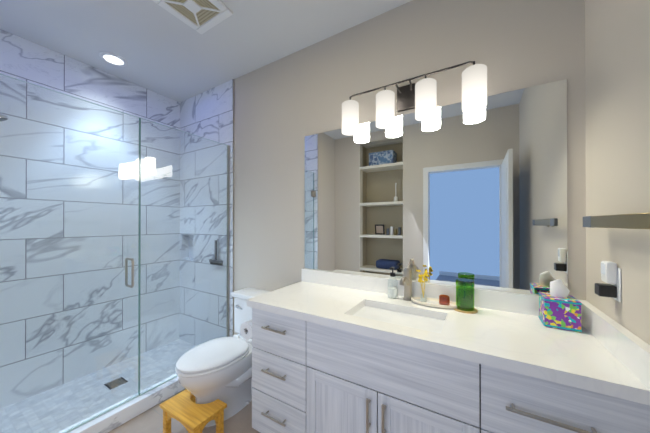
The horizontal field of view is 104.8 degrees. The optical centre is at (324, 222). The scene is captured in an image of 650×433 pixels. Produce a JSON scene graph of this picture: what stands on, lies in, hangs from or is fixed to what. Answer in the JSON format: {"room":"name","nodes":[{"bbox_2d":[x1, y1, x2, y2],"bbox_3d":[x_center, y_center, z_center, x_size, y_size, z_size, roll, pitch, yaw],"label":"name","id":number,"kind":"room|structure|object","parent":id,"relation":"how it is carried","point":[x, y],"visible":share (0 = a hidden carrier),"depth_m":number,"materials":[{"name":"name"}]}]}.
{"room":"bathroom","nodes":[
{"label":"bathroom","id":0,"kind":"room"},
{"bbox_2d":[108,388,259,432],"bbox_3d":[-1.718,1.387,-0.435,3.625,0.100,6.000,0,0,31],"label":"floor","id":1,"kind":"structure","parent":0,"point":[150,420],"depth_m":1.67,"materials":[{"name":"tile"}]},
{"bbox_2d":[0,339,195,432],"bbox_3d":[-1.727,1.343,2.039,0.800,0.008,1.510,0,0,31],"label":"shower floor","id":2,"kind":"structure","parent":1,"relation":"on","point":[50,418],"depth_m":1.96,"materials":[{"name":"tile"}]},
{"bbox_2d":[56,373,184,432],"bbox_3d":[-1.333,1.296,1.802,0.120,0.100,1.510,0,0,31],"label":"curb","id":3,"kind":"object","parent":1,"relation":"on","point":[111,420],"visible":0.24,"depth_m":1.71,"materials":[{"name":"stone"}]},
{"bbox_2d":[0,74,228,432],"bbox_3d":[-1.333,0.246,1.806,0.114,2.000,1.508,0,0,31],"label":"glass","id":4,"kind":"object","parent":3,"relation":"on","point":[89,419],"visible":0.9,"depth_m":1.66,"materials":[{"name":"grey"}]},
{"bbox_2d":[160,389,226,432],"bbox_3d":[-0.828,1.245,1.575,0.360,0.200,0.220,0,0,31],"label":"step stool","id":5,"kind":"object","parent":1,"relation":"on","point":[186,411],"visible":0.88,"depth_m":1.54,"materials":[{"name":"yellow wood"}]},
{"bbox_2d":[175,287,270,426],"bbox_3d":[-0.702,0.970,1.864,0.456,0.752,0.769,0,0,31],"label":"toilet","id":6,"kind":"object","parent":1,"relation":"on","point":[212,370],"visible":0.75,"depth_m":1.72,"materials":[{"name":"white ceramic"}]},
{"bbox_2d":[247,304,649,432],"bbox_3d":[0.375,0.924,1.323,1.603,0.840,0.588,0,0,31],"label":"bathroom vanity","id":7,"kind":"object","parent":1,"relation":"on","point":[335,352],"depth_m":1.06,"materials":[{"name":"grey wood"}]},
{"bbox_2d":[240,319,251,339],"bbox_3d":[-0.459,0.690,1.643,0.124,0.110,0.155,0,0,31],"label":"toilet paper roll","id":8,"kind":"object","parent":7,"relation":"attached to","point":[246,330],"visible":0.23,"depth_m":1.59,"materials":[{"name":"white paper"}]},
{"bbox_2d":[247,280,649,399],"bbox_3d":[0.372,0.484,1.333,1.618,0.040,0.577,0,0,31],"label":"countertop","id":9,"kind":"structure","parent":7,"relation":"on","point":[513,339],"depth_m":1.04,"materials":[{"name":"white stone"}]},
{"bbox_2d":[388,267,397,298],"bbox_3d":[0.417,0.370,1.544,0.062,0.188,0.067,0,0,31],"label":"soap dispenser","id":10,"kind":"object","parent":9,"relation":"on","point":[392,292],"visible":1,"depth_m":1.53,"materials":[{"name":"clear glass"}]},
{"bbox_2d":[351,304,446,331],"bbox_3d":[0.362,0.568,1.276,0.470,0.152,0.300,0,0,31],"label":"sink","id":11,"kind":"object","parent":9,"relation":"in","point":[376,311],"depth_m":1.33,"materials":[{"name":"white ceramic"}]},
{"bbox_2d":[400,259,411,300],"bbox_3d":[0.471,0.344,1.458,0.062,0.239,0.208,0,0,31],"label":"faucet","id":12,"kind":"object","parent":9,"relation":"on","point":[406,280],"visible":0.96,"depth_m":1.49,"materials":[{"name":"silver metal"}]},
{"bbox_2d":[411,297,456,308],"bbox_3d":[0.617,0.454,1.409,0.260,0.020,0.118,0,0,31],"label":"tray","id":13,"kind":"object","parent":9,"relation":"on","point":[432,302],"visible":0.79,"depth_m":1.40,"materials":[{"name":"beige ceramic"}]},
{"bbox_2d":[416,270,428,301],"bbox_3d":[0.567,0.365,1.450,0.066,0.182,0.053,0,0,31],"label":"flower vase","id":14,"kind":"object","parent":13,"relation":"on","point":[423,298],"visible":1,"depth_m":1.44,"materials":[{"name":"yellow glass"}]},
{"bbox_2d":[439,295,449,305],"bbox_3d":[0.661,0.431,1.386,0.054,0.048,0.054,0,0,31],"label":"jar","id":15,"kind":"object","parent":13,"relation":"on","point":[444,299],"visible":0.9,"depth_m":1.37,"materials":[{"name":"red glass"}]},
{"bbox_2d":[454,308,477,313],"bbox_3d":[0.743,0.461,1.328,0.116,0.006,0.116,0,0,31],"label":"coaster","id":16,"kind":"object","parent":9,"relation":"on","point":[475,310],"visible":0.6,"depth_m":1.28,"materials":[{"name":"brown"}]},
{"bbox_2d":[456,278,474,310],"bbox_3d":[0.743,0.382,1.328,0.088,0.151,0.088,0,0,31],"label":"jar","id":17,"kind":"object","parent":16,"relation":"on","point":[464,294],"visible":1,"depth_m":1.29,"materials":[{"name":"green glass"}]},
{"bbox_2d":[538,279,581,332],"bbox_3d":[1.053,0.360,1.128,0.120,0.206,0.120,0,0,31],"label":"tissue box","id":18,"kind":"object","parent":9,"relation":"on","point":[559,307],"visible":1,"depth_m":1.09,"materials":[{"name":"multicoloured cardboard"}]},
{"bbox_2d":[0,0,411,101],"bbox_3d":[-1.718,-1.453,-0.424,3.625,0.100,6.000,0,0,31],"label":"ceiling","id":19,"kind":"structure","parent":0,"point":[160,50],"depth_m":1.85,"materials":[{"name":"white paint"}]},
{"bbox_2d":[99,52,127,66],"bbox_3d":[-1.804,-1.387,2.136,0.190,0.010,0.190,0,0,31],"label":"recessed light","id":20,"kind":"object","parent":19,"relation":"in","point":[113,59],"visible":1,"depth_m":2.13,"materials":[{"name":"white paint"}]},
{"bbox_2d":[152,0,232,33],"bbox_3d":[-0.845,-1.383,1.595,0.350,0.023,0.350,0,0,31],"label":"ceiling vent","id":21,"kind":"object","parent":19,"relation":"in","point":[201,16],"visible":0.98,"depth_m":1.64,"materials":[{"name":"white paint"}]},
{"bbox_2d":[234,0,585,334],"bbox_3d":[-0.203,-0.023,2.090,3.625,2.740,0.120,0,0,31],"label":"wall","id":22,"kind":"structure","parent":0,"point":[284,106],"depth_m":1.71,"materials":[{"name":"beige paint"}]},
{"bbox_2d":[181,234,192,260],"bbox_3d":[-1.531,0.282,2.870,0.255,0.305,0.090,0,0,31],"label":"niche shelf","id":23,"kind":"object","parent":22,"relation":"in","point":[189,239],"depth_m":2.93,"materials":[{"name":"tile"}]},
{"bbox_2d":[180,79,233,345],"bbox_3d":[-1.282,-0.021,2.662,0.926,2.740,0.011,0,0,31],"label":"wall tile","id":24,"kind":"structure","parent":22,"relation":"attached to","point":[208,114],"depth_m":2.63,"materials":[{"name":"tile"}]},
{"bbox_2d":[209,239,222,264],"bbox_3d":[-1.091,0.295,2.520,0.200,0.257,0.036,0,0,31],"label":"squeegee","id":25,"kind":"object","parent":24,"relation":"hanging from","point":[216,262],"depth_m":2.50,"materials":[{"name":"silver metal"}]},
{"bbox_2d":[342,61,486,135],"bbox_3d":[0.487,-0.731,1.513,0.827,0.258,0.161,0,0,31],"label":"sconce","id":26,"kind":"object","parent":22,"relation":"attached to","point":[420,97],"visible":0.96,"depth_m":1.45,"materials":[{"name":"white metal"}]},
{"bbox_2d":[305,79,567,294],"bbox_3d":[0.499,-0.161,1.595,1.540,1.048,0.005,0,0,31],"label":"mirror","id":27,"kind":"object","parent":22,"relation":"attached to","point":[450,194],"visible":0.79,"depth_m":1.45,"materials":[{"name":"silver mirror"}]},
{"bbox_2d":[301,268,578,315],"bbox_3d":[0.514,0.415,1.571,1.618,0.100,0.024,0,0,31],"label":"backsplash","id":28,"kind":"structure","parent":22,"relation":"attached to","point":[528,304],"depth_m":1.49,"materials":[{"name":"white stone"}]},
{"bbox_2d":[585,0,649,344],"bbox_3d":[0.737,-0.030,0.253,0.120,2.740,2.300,0,0,31],"label":"wall","id":29,"kind":"structure","parent":0,"point":[617,74],"depth_m":0.89,"materials":[{"name":"beige paint"}]},
{"bbox_2d":[595,261,620,301],"bbox_3d":[1.042,0.214,0.927,0.051,0.138,0.074,0,0,31],"label":"electrical outlet plate","id":30,"kind":"object","parent":29,"relation":"attached to","point":[610,273],"visible":1,"depth_m":0.91,"materials":[{"name":"white plastic"}]},
{"bbox_2d":[579,300,649,387],"bbox_3d":[1.046,0.413,0.914,0.030,0.100,0.553,0,0,31],"label":"backsplash","id":31,"kind":"structure","parent":29,"relation":"attached to","point":[631,351],"depth_m":0.83,"materials":[{"name":"white stone"}]},
{"bbox_2d":[583,213,649,228],"bbox_3d":[0.916,0.001,0.735,0.069,0.052,0.612,0,0,31],"label":"towel rail","id":32,"kind":"object","parent":29,"relation":"attached to","point":[635,221],"visible":1,"depth_m":0.75,"materials":[{"name":"grey metal"}]},
{"bbox_3d":[-2.267,-0.023,2.059,0.120,2.740,2.300,0,0,31],"label":"wall","id":33,"kind":"structure","parent":0,"visible":0},
{"bbox_2d":[0,29,179,408],"bbox_3d":[-2.075,-0.022,2.252,0.010,2.740,1.530,0,0,31],"label":"wall tile","id":34,"kind":"structure","parent":33,"relation":"attached to","point":[23,59],"depth_m":2.16,"materials":[{"name":"tile"}]},
{"bbox_3d":[-2.211,-0.027,1.133,0.930,2.740,0.530,0,0,31],"label":"wall","id":35,"kind":"structure","parent":0,"visible":0},
{"bbox_3d":[-2.065,-0.026,1.360,0.926,2.740,0.011,0,0,31],"label":"wall tile","id":36,"kind":"structure","parent":35,"relation":"attached to","visible":0},
{"bbox_2d":[0,114,8,120],"bbox_3d":[-2.068,-0.714,1.499,0.108,0.202,0.219,0,0,31],"label":"shower head","id":37,"kind":"object","parent":36,"relation":"attached to","point":[5,117],"depth_m":1.55}
]}

